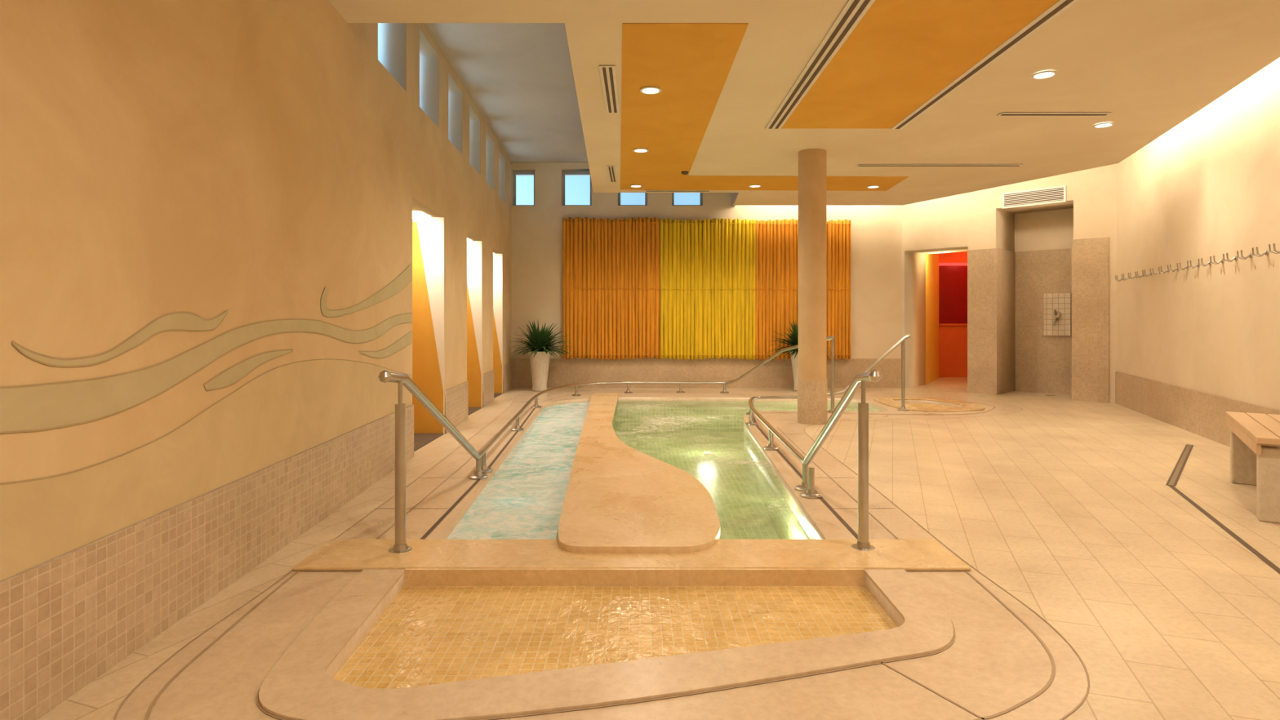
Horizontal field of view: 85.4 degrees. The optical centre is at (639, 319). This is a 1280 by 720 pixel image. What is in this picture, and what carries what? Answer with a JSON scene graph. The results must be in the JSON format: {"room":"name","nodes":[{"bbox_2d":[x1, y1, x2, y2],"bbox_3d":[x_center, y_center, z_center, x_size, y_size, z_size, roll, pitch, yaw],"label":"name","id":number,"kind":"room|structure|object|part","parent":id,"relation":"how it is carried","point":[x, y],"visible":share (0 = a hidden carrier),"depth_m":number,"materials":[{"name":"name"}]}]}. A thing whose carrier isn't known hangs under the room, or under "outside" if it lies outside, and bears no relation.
{"room":"indoor spa pool","nodes":[
{"label":"indoor spa pool","id":0,"kind":"room"},
{"bbox_2d":[0,0,511,582],"bbox_3d":[-2.261,-0.725,5.290,0.454,4.550,15.616,0,0,-3],"label":"wall","id":1,"kind":"structure","parent":0,"point":[250,159],"depth_m":3.06,"materials":[{"name":"paint"}]},
{"bbox_2d":[0,404,413,719],"bbox_3d":[-1.879,1.012,1.930,0.015,0.475,8.869,0,0,-3],"label":"mosaic band","id":2,"kind":"object","parent":1,"relation":"attached to","point":[67,620],"visible":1,"depth_m":2.73,"materials":[{"name":"beige tile"}]},
{"bbox_2d":[377,22,405,90],"bbox_3d":[-2.263,-2.410,5.781,0.395,0.760,0.761,0,0,-3],"label":"lining","id":3,"kind":"object","parent":1,"relation":"attached to","point":[391,36],"visible":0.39,"depth_m":6.16,"materials":[{"name":"paint"}]},
{"bbox_2d":[412,211,431,218],"bbox_3d":[-2.363,-1.107,7.335,0.200,0.025,0.330,0,0,0],"label":"lamp","id":4,"kind":"object","parent":1,"relation":"attached to","point":[415,215],"visible":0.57,"depth_m":7.30,"materials":[{"name":"beige"}]},
{"bbox_2d":[412,222,443,433],"bbox_3d":[-2.368,0.090,7.593,0.430,2.320,0.014,0,0,0],"label":"panel","id":5,"kind":"object","parent":1,"relation":"attached to","point":[426,375],"visible":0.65,"depth_m":7.59,"materials":[{"name":"orange paint"}]},
{"bbox_2d":[412,217,444,433],"bbox_3d":[-2.370,0.063,7.609,0.444,2.374,0.019,0,0,0],"label":"lining","id":6,"kind":"object","parent":1,"relation":"attached to","point":[431,231],"visible":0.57,"depth_m":7.60,"materials":[{"name":"white paint"}]},
{"bbox_2d":[419,28,438,127],"bbox_3d":[-2.316,-2.410,6.971,0.395,0.760,0.761,0,0,-3],"label":"lining","id":7,"kind":"object","parent":1,"relation":"attached to","point":[428,58],"visible":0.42,"depth_m":7.35,"materials":[{"name":"paint"}]},
{"bbox_2d":[448,72,462,154],"bbox_3d":[-2.370,-2.410,8.161,0.395,0.760,0.761,0,0,-3],"label":"lining","id":8,"kind":"object","parent":1,"relation":"attached to","point":[455,95],"visible":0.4,"depth_m":8.54,"materials":[{"name":"paint"}]},
{"bbox_2d":[444,381,468,433],"bbox_3d":[-2.162,1.012,8.215,0.015,0.475,1.191,0,0,-3],"label":"mosaic band","id":9,"kind":"object","parent":1,"relation":"attached to","point":[456,397],"visible":1,"depth_m":8.19,"materials":[{"name":"beige tile"}]},
{"bbox_2d":[466,284,481,407],"bbox_3d":[-2.470,0.090,9.863,0.430,2.320,0.014,0,0,0],"label":"panel","id":10,"kind":"object","parent":1,"relation":"attached to","point":[473,371],"visible":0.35,"depth_m":9.86,"materials":[{"name":"orange paint"}]},
{"bbox_2d":[466,240,482,407],"bbox_3d":[-2.472,0.063,9.880,0.444,2.374,0.019,0,0,0],"label":"lining","id":11,"kind":"object","parent":1,"relation":"attached to","point":[474,249],"visible":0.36,"depth_m":9.87,"materials":[{"name":"white paint"}]},
{"bbox_2d":[469,105,479,174],"bbox_3d":[-2.424,-2.410,9.351,0.395,0.760,0.761,0,0,-3],"label":"lining","id":12,"kind":"object","parent":1,"relation":"attached to","point":[474,122],"visible":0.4,"depth_m":9.73,"materials":[{"name":"paint"}]},
{"bbox_2d":[482,369,493,407],"bbox_3d":[-2.258,1.012,10.345,0.015,0.475,0.911,0,0,-3],"label":"mosaic band","id":13,"kind":"object","parent":1,"relation":"attached to","point":[488,377],"visible":1,"depth_m":10.23,"materials":[{"name":"beige tile"}]},
{"bbox_2d":[485,130,493,190],"bbox_3d":[-2.477,-2.410,10.541,0.395,0.760,0.761,0,0,-3],"label":"lining","id":14,"kind":"object","parent":1,"relation":"attached to","point":[489,142],"visible":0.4,"depth_m":10.92,"materials":[{"name":"paint"}]},
{"bbox_2d":[493,311,502,392],"bbox_3d":[-2.556,0.090,11.773,0.430,2.320,0.014,0,0,0],"label":"panel","id":15,"kind":"object","parent":1,"relation":"attached to","point":[497,365],"visible":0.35,"depth_m":11.77,"materials":[{"name":"orange paint"}]},
{"bbox_2d":[493,253,502,392],"bbox_3d":[-2.558,0.063,11.790,0.444,2.374,0.019,0,0,0],"label":"lining","id":16,"kind":"object","parent":1,"relation":"attached to","point":[497,258],"visible":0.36,"depth_m":11.78,"materials":[{"name":"white paint"}]},
{"bbox_2d":[498,150,505,202],"bbox_3d":[-2.531,-2.410,11.731,0.395,0.760,0.761,0,0,-3],"label":"lining","id":17,"kind":"object","parent":1,"relation":"attached to","point":[501,160],"visible":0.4,"depth_m":12.11,"materials":[{"name":"paint"}]},
{"bbox_2d":[502,362,511,393],"bbox_3d":[-2.346,1.012,12.300,0.015,0.475,1.001,0,0,-3],"label":"mosaic band","id":18,"kind":"object","parent":1,"relation":"attached to","point":[507,368],"visible":1,"depth_m":12.21,"materials":[{"name":"beige tile"}]},
{"bbox_2d":[424,22,590,176],"bbox_3d":[3.150,-2.975,5.600,12.700,0.150,16.800,0,0,0],"label":"ceiling","id":19,"kind":"structure","parent":0,"point":[519,77],"depth_m":8.46,"materials":[{"name":"paint"}]},
{"bbox_2d":[528,351,551,391],"bbox_3d":[-1.770,0.900,12.250,0.400,0.700,0.400,0,0,0],"label":"pot","id":20,"kind":"object","parent":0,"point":[540,363],"depth_m":12.12,"materials":[{"name":"ceramic"}]},
{"bbox_2d":[115,390,1088,719],"bbox_3d":[1.723,1.325,7.087,7.454,0.150,10.546,0,0,0],"label":"stone deck","id":21,"kind":"object","parent":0,"point":[994,663],"visible":0.45,"depth_m":2.71,"materials":[{"name":"stone"}]},
{"bbox_2d":[509,320,571,391],"bbox_3d":[-1.748,0.615,12.143,1.119,1.271,1.000,0,0,0],"label":"potted plant","id":22,"kind":"object","parent":21,"relation":"on","point":[540,343],"visible":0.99,"depth_m":12.12,"materials":[{"name":"green plant"}]},
{"bbox_2d":[113,390,1089,719],"bbox_3d":[1.723,1.248,7.087,7.460,0.001,10.552,0,0,0],"label":"trim","id":23,"kind":"structure","parent":21,"relation":"on","point":[1053,672],"depth_m":2.79,"materials":[{"name":"stone"}]},
{"bbox_2d":[377,335,835,553],"bbox_3d":[0.620,0.729,7.834,4.475,1.041,8.498,0,0,0],"label":"handrail","id":24,"kind":"object","parent":21,"relation":"on","point":[400,546],"visible":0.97,"depth_m":4.41,"materials":[{"name":"metal"}]},
{"bbox_3d":[-1.285,0.850,3.720,0.056,0.800,0.056,0,0,0],"label":"post","id":25,"kind":"part","parent":24,"relation":"part of","materials":[{"name":"metal"}]},
{"bbox_3d":[-1.280,1.165,5.500,0.040,0.170,0.040,0,0,0],"label":"post","id":26,"kind":"part","parent":24,"relation":"part of","materials":[{"name":"metal"}]},
{"bbox_3d":[-1.290,1.165,5.720,0.040,0.170,0.040,0,0,0],"label":"post","id":27,"kind":"part","parent":24,"relation":"part of","materials":[{"name":"metal"}]},
{"bbox_3d":[-1.390,1.165,7.870,0.040,0.170,0.040,0,0,0],"label":"post","id":28,"kind":"part","parent":24,"relation":"part of","materials":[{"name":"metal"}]},
{"bbox_3d":[0.569,0.655,8.681,4.122,0.893,6.582,0,0,0],"label":"rail","id":29,"kind":"part","parent":24,"relation":"part of","materials":[{"name":"metal"}]},
{"bbox_3d":[2.610,0.750,9.400,0.048,1.000,0.048,0,0,0],"label":"post","id":30,"kind":"part","parent":24,"relation":"part of","materials":[{"name":"metal"}]},
{"bbox_2d":[258,539,971,719],"bbox_3d":[-0.040,1.315,3.011,3.380,0.170,1.778,0,0,0],"label":"basin","id":31,"kind":"object","parent":21,"relation":"in","point":[476,629],"visible":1,"depth_m":2.98,"materials":[{"name":"tile"}]},
{"bbox_2d":[446,392,882,553],"bbox_3d":[1.050,1.597,7.700,5.900,0.805,8.200,0,0,0],"label":"swimming pool","id":32,"kind":"object","parent":21,"relation":"in","point":[595,476],"visible":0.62,"depth_m":5.73,"materials":[{"name":"green liquid"}]},
{"bbox_2d":[767,320,831,391],"bbox_3d":[2.859,0.607,12.137,1.164,1.285,0.979,0,0,0],"label":"potted plant","id":33,"kind":"object","parent":21,"relation":"on","point":[794,337],"visible":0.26,"depth_m":12.15,"materials":[{"name":"green plant"}]},
{"bbox_2d":[798,148,826,380],"bbox_3d":[2.100,-0.665,8.460,0.336,2.770,0.336,0,0,0],"label":"column","id":34,"kind":"structure","parent":21,"relation":"on","point":[811,162],"depth_m":8.31,"materials":[{"name":"beige paint"}]},
{"bbox_2d":[797,378,827,424],"bbox_3d":[2.100,0.985,8.460,0.356,0.530,0.356,0,0,0],"label":"mosaic","id":35,"kind":"object","parent":21,"relation":"on","point":[812,395],"depth_m":8.31},
{"bbox_2d":[745,334,911,551],"bbox_3d":[1.579,0.725,7.010,2.015,1.051,6.515,0,0,23],"label":"handrail","id":36,"kind":"object","parent":21,"relation":"on","point":[807,486],"visible":0.89,"depth_m":4.07,"materials":[{"name":"metal"}]},
{"bbox_3d":[1.335,1.150,8.300,0.044,0.200,0.044,0,0,0],"label":"post","id":37,"kind":"part","parent":36,"relation":"part of","materials":[{"name":"metal"}]},
{"bbox_3d":[1.270,1.150,6.720,0.044,0.200,0.044,0,0,0],"label":"post","id":38,"kind":"part","parent":36,"relation":"part of","materials":[{"name":"metal"}]},
{"bbox_3d":[1.220,1.150,5.120,0.044,0.200,0.044,0,0,0],"label":"post","id":39,"kind":"part","parent":36,"relation":"part of","materials":[{"name":"metal"}]},
{"bbox_3d":[1.215,1.150,4.920,0.044,0.200,0.044,0,0,0],"label":"post","id":40,"kind":"part","parent":36,"relation":"part of","materials":[{"name":"metal"}]},
{"bbox_3d":[1.690,0.636,7.754,1.830,0.873,5.277,0,0,29],"label":"rail","id":41,"kind":"part","parent":36,"relation":"part of","materials":[{"name":"metal"}]},
{"bbox_3d":[1.210,0.850,3.760,0.056,0.800,0.056,0,0,0],"label":"post","id":42,"kind":"part","parent":36,"relation":"part of","materials":[{"name":"metal"}]},
{"bbox_3d":[3.640,0.760,9.600,0.048,0.980,0.048,0,0,0],"label":"post","id":43,"kind":"part","parent":36,"relation":"part of","materials":[{"name":"metal"}]},
{"bbox_2d":[874,396,984,411],"bbox_3d":[4.279,1.315,10.294,1.342,0.170,1.690,0,0,0],"label":"foot bath","id":44,"kind":"object","parent":21,"relation":"on","point":[888,401],"visible":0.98,"depth_m":10.30,"materials":[{"name":"tile"}]},
{"bbox_2d":[38,377,1279,719],"bbox_3d":[3.500,1.325,6.450,13.000,0.150,18.100,0,0,0],"label":"floor","id":45,"kind":"structure","parent":0,"point":[1067,505],"depth_m":3.99,"materials":[{"name":"tile"}]},
{"bbox_2d":[413,433,444,451],"bbox_3d":[-2.363,1.244,6.978,0.440,0.012,1.205,0,0,0],"label":"threshold","id":46,"kind":"object","parent":45,"relation":"on","point":[420,440],"visible":0.29,"depth_m":7.23,"materials":[{"name":"brown stone"}]},
{"bbox_2d":[468,407,481,415],"bbox_3d":[-2.465,1.244,9.338,0.440,0.012,1.025,0,0,0],"label":"threshold","id":47,"kind":"object","parent":45,"relation":"on","point":[471,410],"visible":0.21,"depth_m":9.61,"materials":[{"name":"brown stone"}]},
{"bbox_2d":[493,392,502,398],"bbox_3d":[-2.551,1.244,11.287,0.440,0.012,0.945,0,0,0],"label":"threshold","id":48,"kind":"object","parent":45,"relation":"on","point":[495,394],"visible":0.21,"depth_m":11.50,"materials":[{"name":"beige stone"}]},
{"bbox_2d":[1165,444,1279,573],"bbox_3d":[3.829,1.246,4.577,0.448,0.002,5.786,0,0,31],"label":"channel","id":49,"kind":"object","parent":45,"relation":"on","point":[1175,476],"visible":1,"depth_m":4.92,"materials":[{"name":"metal"}]},
{"bbox_2d":[1225,411,1279,523],"bbox_3d":[4.399,0.985,4.729,0.481,0.530,1.457,0,0,34],"label":"bench","id":50,"kind":"object","parent":45,"relation":"on","point":[1255,437],"visible":1,"depth_m":4.48,"materials":[{"name":"wood"}]},
{"bbox_3d":[4.742,1.020,5.232,0.440,0.460,0.100,0,0,34],"label":"stone leg","id":51,"kind":"part","parent":50,"relation":"part of","materials":[{"name":"beige stone"}]},
{"bbox_3d":[4.055,1.020,4.227,0.440,0.460,0.100,0,0,34],"label":"stone leg","id":52,"kind":"part","parent":50,"relation":"part of","materials":[{"name":"beige stone"}]},
{"bbox_3d":[7.848,-0.200,13.839,3.104,2.900,2.722,0,0,0],"label":"corridor","id":53,"kind":"object","parent":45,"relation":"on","visible":0},
{"bbox_2d":[938,265,967,323],"bbox_3d":[7.850,-0.575,15.240,3.100,1.350,0.040,0,0,0],"label":"door","id":54,"kind":"structure","parent":53,"relation":"attached to","point":[953,279],"depth_m":15.22,"materials":[{"name":"red glass"}]},
{"bbox_2d":[644,190,710,191],"bbox_3d":[0.595,-2.040,10.975,1.030,0.012,0.090,0,0,0],"label":"air diffuser","id":55,"kind":"object","parent":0,"point":[645,190],"depth_m":10.95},
{"bbox_2d":[511,162,902,358],"bbox_3d":[1.027,-0.725,12.975,7.606,4.550,0.350,0,0,0],"label":"wall","id":56,"kind":"structure","parent":0,"point":[536,230],"depth_m":12.80,"materials":[{"name":"beige paint"}]},
{"bbox_2d":[513,174,534,205],"bbox_3d":[-2.155,-2.450,13.000,0.430,0.680,0.060,0,0,0],"label":"frame","id":57,"kind":"object","parent":56,"relation":"attached to","point":[514,175],"visible":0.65,"depth_m":12.97,"materials":[{"name":"grey metal"}]},
{"bbox_2d":[513,170,534,174],"bbox_3d":[-2.155,-2.745,12.950,0.410,0.070,0.040,0,0,0],"label":"box","id":58,"kind":"object","parent":56,"relation":"attached to","point":[515,172],"visible":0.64,"depth_m":12.93,"materials":[{"name":"grey metal"}]},
{"bbox_2d":[562,170,590,174],"bbox_3d":[-1.170,-2.745,12.950,0.540,0.070,0.040,0,0,0],"label":"box","id":59,"kind":"object","parent":56,"relation":"attached to","point":[564,172],"visible":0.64,"depth_m":12.93,"materials":[{"name":"grey metal"}]},
{"bbox_2d":[562,174,591,205],"bbox_3d":[-1.170,-2.450,13.000,0.560,0.680,0.060,0,0,0],"label":"frame","id":60,"kind":"object","parent":56,"relation":"attached to","point":[563,175],"visible":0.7,"depth_m":12.97,"materials":[{"name":"grey metal"}]},
{"bbox_2d":[561,217,660,359],"bbox_3d":[-0.530,-0.575,12.707,1.802,2.630,0.101,0,0,0],"label":"bamboo wall panel","id":61,"kind":"object","parent":56,"relation":"hanging from","point":[611,288],"visible":1,"depth_m":12.69,"materials":[{"name":"orange wood"}]},
{"bbox_2d":[617,192,647,205],"bbox_3d":[-0.135,-2.450,13.000,0.550,0.680,0.060,0,0,0],"label":"frame","id":62,"kind":"object","parent":56,"relation":"attached to","point":[619,193],"visible":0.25,"depth_m":12.97,"materials":[{"name":"grey metal"}]},
{"bbox_2d":[671,192,702,205],"bbox_3d":[0.880,-2.450,13.000,0.580,0.680,0.060,0,0,0],"label":"frame","id":63,"kind":"object","parent":56,"relation":"attached to","point":[673,193],"visible":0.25,"depth_m":12.97,"materials":[{"name":"grey metal"}]},
{"bbox_2d":[511,359,901,387],"bbox_3d":[1.227,0.985,12.787,7.206,0.530,0.025,0,0,0],"label":"mosaic band","id":64,"kind":"object","parent":56,"relation":"attached to","point":[775,373],"visible":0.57,"depth_m":12.78,"materials":[{"name":"beige tile"}]},
{"bbox_2d":[511,358,901,359],"bbox_3d":[1.227,0.713,12.787,7.206,0.015,0.030,0,0,0],"label":"baseboard","id":65,"kind":"structure","parent":56,"relation":"attached to","point":[511,358],"depth_m":12.77,"materials":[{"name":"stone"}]},
{"bbox_2d":[660,217,755,359],"bbox_3d":[1.245,-0.565,12.707,1.753,2.610,0.100,0,0,0],"label":"bamboo wall panel","id":66,"kind":"object","parent":56,"relation":"hanging from","point":[708,289],"visible":1,"depth_m":12.69,"materials":[{"name":"yellow wood"}]},
{"bbox_2d":[731,192,737,207],"bbox_3d":[-0.306,-2.490,8.810,2.310,0.820,8.859,0,0,18],"label":"trim","id":67,"kind":"structure","parent":56,"relation":"attached to","point":[734,195],"depth_m":12.32,"materials":[{"name":"paint"}]},
{"bbox_2d":[755,218,851,359],"bbox_3d":[2.985,-0.560,12.707,1.752,2.599,0.101,0,0,0],"label":"bamboo wall panel","id":68,"kind":"object","parent":56,"relation":"hanging from","point":[776,261],"visible":0.73,"depth_m":12.69,"materials":[{"name":"orange wood"}]},
{"bbox_2d":[790,351,798,391],"bbox_3d":[2.850,0.900,12.250,0.400,0.700,0.400,0,0,0],"label":"pot","id":69,"kind":"object","parent":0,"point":[794,361],"depth_m":12.16,"materials":[{"name":"ceramic"}]},
{"bbox_2d":[328,0,1279,204],"bbox_3d":[2.122,-2.080,4.950,8.276,0.060,14.900,0,0,0],"label":"ceiling","id":70,"kind":"structure","parent":0,"point":[1151,64],"depth_m":6.02,"materials":[{"name":"paint"}]},
{"bbox_2d":[599,65,619,112],"bbox_3d":[-0.265,-2.040,6.205,0.130,0.012,1.250,0,0,0],"label":"air diffuser","id":71,"kind":"object","parent":70,"relation":"in","point":[607,73],"depth_m":6.09,"materials":[{"name":"beige metal"}]},
{"bbox_2d":[606,165,617,182],"bbox_3d":[-0.390,-2.040,9.735,0.100,0.012,1.030,0,0,0],"label":"air diffuser","id":72,"kind":"object","parent":70,"relation":"in","point":[611,171],"depth_m":9.65,"materials":[{"name":"beige metal"}]},
{"bbox_2d":[629,184,642,187],"bbox_3d":[-0.060,-2.039,10.560,0.196,0.014,0.196,0,0,0],"label":"recessed light","id":73,"kind":"object","parent":70,"relation":"in","point":[632,185],"visible":1,"depth_m":10.55,"materials":[{"name":"white glass"}]},
{"bbox_2d":[632,147,648,152],"bbox_3d":[0.010,-2.039,8.340,0.196,0.014,0.196,0,0,0],"label":"recessed light","id":74,"kind":"object","parent":70,"relation":"in","point":[636,150],"visible":1,"depth_m":8.35,"materials":[{"name":"white glass"}]},
{"bbox_2d":[639,86,661,94],"bbox_3d":[0.094,-2.039,6.160,0.196,0.014,0.196,0,0,0],"label":"recessed light","id":75,"kind":"object","parent":70,"relation":"in","point":[646,90],"visible":1,"depth_m":6.16,"materials":[{"name":"white glass"}]},
{"bbox_2d":[681,171,688,174],"bbox_3d":[0.620,-2.026,9.570,0.100,0.035,0.100,0,0,0],"label":"smoke detector","id":76,"kind":"object","parent":70,"relation":"attached to","point":[682,172],"visible":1,"depth_m":9.54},
{"bbox_2d":[748,184,761,187],"bbox_3d":[1.750,-2.039,10.560,0.196,0.014,0.196,0,0,0],"label":"recessed light","id":77,"kind":"object","parent":70,"relation":"in","point":[752,185],"visible":1,"depth_m":10.54,"materials":[{"name":"white glass"}]},
{"bbox_2d":[620,22,908,191],"bbox_3d":[1.795,-2.048,7.890,4.210,0.008,6.200,0,0,0],"label":"ceiling panel","id":78,"kind":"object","parent":70,"relation":"attached to","point":[691,64],"depth_m":6.64,"materials":[{"name":"orange paint"}]},
{"bbox_2d":[764,0,875,128],"bbox_3d":[1.417,-2.040,3.200,0.165,0.012,8.400,0,0,0],"label":"air diffuser","id":79,"kind":"object","parent":70,"relation":"in","point":[854,11],"depth_m":5.36,"materials":[{"name":"beige metal"}]},
{"bbox_2d":[866,185,879,188],"bbox_3d":[3.570,-2.039,10.620,0.196,0.014,0.196,0,0,0],"label":"recessed light","id":80,"kind":"object","parent":70,"relation":"in","point":[870,186],"visible":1,"depth_m":10.60,"materials":[{"name":"white glass"}]},
{"bbox_2d":[781,0,1058,128],"bbox_3d":[2.090,-2.048,3.205,1.180,0.008,8.410,0,0,0],"label":"ceiling panel","id":81,"kind":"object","parent":70,"relation":"attached to","point":[900,54],"depth_m":5.39,"materials":[{"name":"orange paint"}]},
{"bbox_2d":[856,164,1022,166],"bbox_3d":[3.950,-2.040,9.170,2.160,0.012,0.100,0,0,0],"label":"air diffuser","id":82,"kind":"object","parent":70,"relation":"in","point":[859,165],"depth_m":9.14,"materials":[{"name":"beige metal"}]},
{"bbox_2d":[890,0,1079,128],"bbox_3d":[2.740,-2.040,3.205,0.120,0.012,8.410,0,0,0],"label":"air diffuser","id":83,"kind":"object","parent":70,"relation":"in","point":[1060,6],"depth_m":5.36,"materials":[{"name":"beige metal"}]},
{"bbox_2d":[1030,70,1057,79],"bbox_3d":[3.360,-2.039,5.770,0.196,0.014,0.196,0,0,0],"label":"recessed light","id":84,"kind":"object","parent":70,"relation":"in","point":[1048,73],"visible":1,"depth_m":5.77,"materials":[{"name":"white glass"}]},
{"bbox_2d":[996,112,1111,115],"bbox_3d":[4.110,-2.040,6.890,1.080,0.012,0.100,0,0,0],"label":"air diffuser","id":85,"kind":"object","parent":70,"relation":"in","point":[1002,113],"depth_m":6.87,"materials":[{"name":"beige metal"}]},
{"bbox_2d":[1092,122,1115,128],"bbox_3d":[4.850,-2.039,7.260,0.196,0.014,0.196,0,0,0],"label":"recessed light","id":86,"kind":"object","parent":70,"relation":"in","point":[1102,125],"visible":1,"depth_m":7.27,"materials":[{"name":"white glass"}]},
{"bbox_2d":[925,253,938,384],"bbox_3d":[5.906,-0.200,14.345,1.288,2.900,1.911,0,0,0],"label":"wall","id":87,"kind":"structure","parent":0,"point":[931,260],"depth_m":14.17,"materials":[{"name":"orange paint"}]},
{"bbox_2d":[938,325,967,377],"bbox_3d":[7.850,0.675,15.250,3.100,1.150,0.100,0,0,0],"label":"wall","id":88,"kind":"structure","parent":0,"point":[953,340],"depth_m":15.20,"materials":[{"name":"paint"}]},
{"bbox_2d":[938,323,967,325],"bbox_3d":[7.850,0.100,15.180,3.100,0.040,0.040,0,0,0],"label":"sill","id":89,"kind":"structure","parent":88,"relation":"attached to","point":[940,324],"depth_m":15.16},
{"bbox_2d":[938,251,967,262],"bbox_3d":[7.850,-1.450,15.250,3.100,0.400,0.100,0,0,0],"label":"wall","id":90,"kind":"structure","parent":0,"point":[962,256],"depth_m":15.20,"materials":[{"name":"paint"}]},
{"bbox_2d":[938,262,967,265],"bbox_3d":[7.850,-1.220,15.185,3.100,0.060,0.030,0,0,0],"label":"trim","id":91,"kind":"structure","parent":90,"relation":"attached to","point":[940,264],"depth_m":15.17,"materials":[{"name":"red paint"}]},
{"bbox_2d":[902,164,1116,403],"bbox_3d":[6.463,-0.725,11.779,0.970,4.550,3.738,0,0,-44],"label":"wall","id":92,"kind":"structure","parent":0,"point":[1016,256],"depth_m":11.80,"materials":[{"name":"beige paint"}]},
{"bbox_2d":[1001,185,1066,208],"bbox_3d":[6.350,-1.980,11.206,0.030,0.260,0.935,0,0,-44],"label":"air vent grille","id":93,"kind":"object","parent":92,"relation":"in","point":[1056,194],"visible":1,"depth_m":11.19,"materials":[{"name":"white metal"}]},
{"bbox_2d":[1044,293,1071,395],"bbox_3d":[6.907,0.400,11.592,0.448,1.700,0.400,0,0,-44],"label":"shower","id":94,"kind":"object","parent":92,"relation":"attached to","point":[1057,306],"depth_m":11.70,"materials":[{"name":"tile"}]},
{"bbox_3d":[6.994,0.036,11.676,0.183,0.130,0.040,0,0,-44],"label":"shower spout","id":95,"kind":"part","parent":94,"relation":"part of","materials":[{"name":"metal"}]},
{"bbox_2d":[1051,309,1061,318],"bbox_3d":[7.021,-0.105,11.703,0.152,0.150,0.150,0,0,0],"label":"tap","id":96,"kind":"object","parent":94,"relation":"on","point":[1055,313],"depth_m":11.69,"materials":[{"name":"metal"}]},
{"bbox_3d":[7.058,-0.090,11.737,0.030,0.720,0.400,0,0,-44],"label":"control panel","id":97,"kind":"part","parent":94,"relation":"part of","materials":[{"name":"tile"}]},
{"bbox_2d":[1116,57,1279,409],"bbox_3d":[4.904,-0.725,3.898,0.300,4.550,14.355,0,0,20],"label":"wall","id":98,"kind":"structure","parent":0,"point":[1208,185],"depth_m":7.38,"materials":[{"name":"beige paint"}]},
{"bbox_2d":[1115,371,1279,447],"bbox_3d":[4.752,1.012,3.954,0.025,0.475,13.755,0,0,20],"label":"mosaic band","id":99,"kind":"object","parent":98,"relation":"attached to","point":[1202,414],"visible":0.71,"depth_m":7.95,"materials":[{"name":"beige tile"}]},
{"bbox_2d":[1115,243,1279,281],"bbox_3d":[6.216,-0.607,8.017,0.099,0.088,4.566,0,0,20],"label":"hook rail","id":100,"kind":"object","parent":98,"relation":"attached to","point":[1266,252],"visible":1,"depth_m":7.30,"materials":[{"name":"metal"}]}
]}

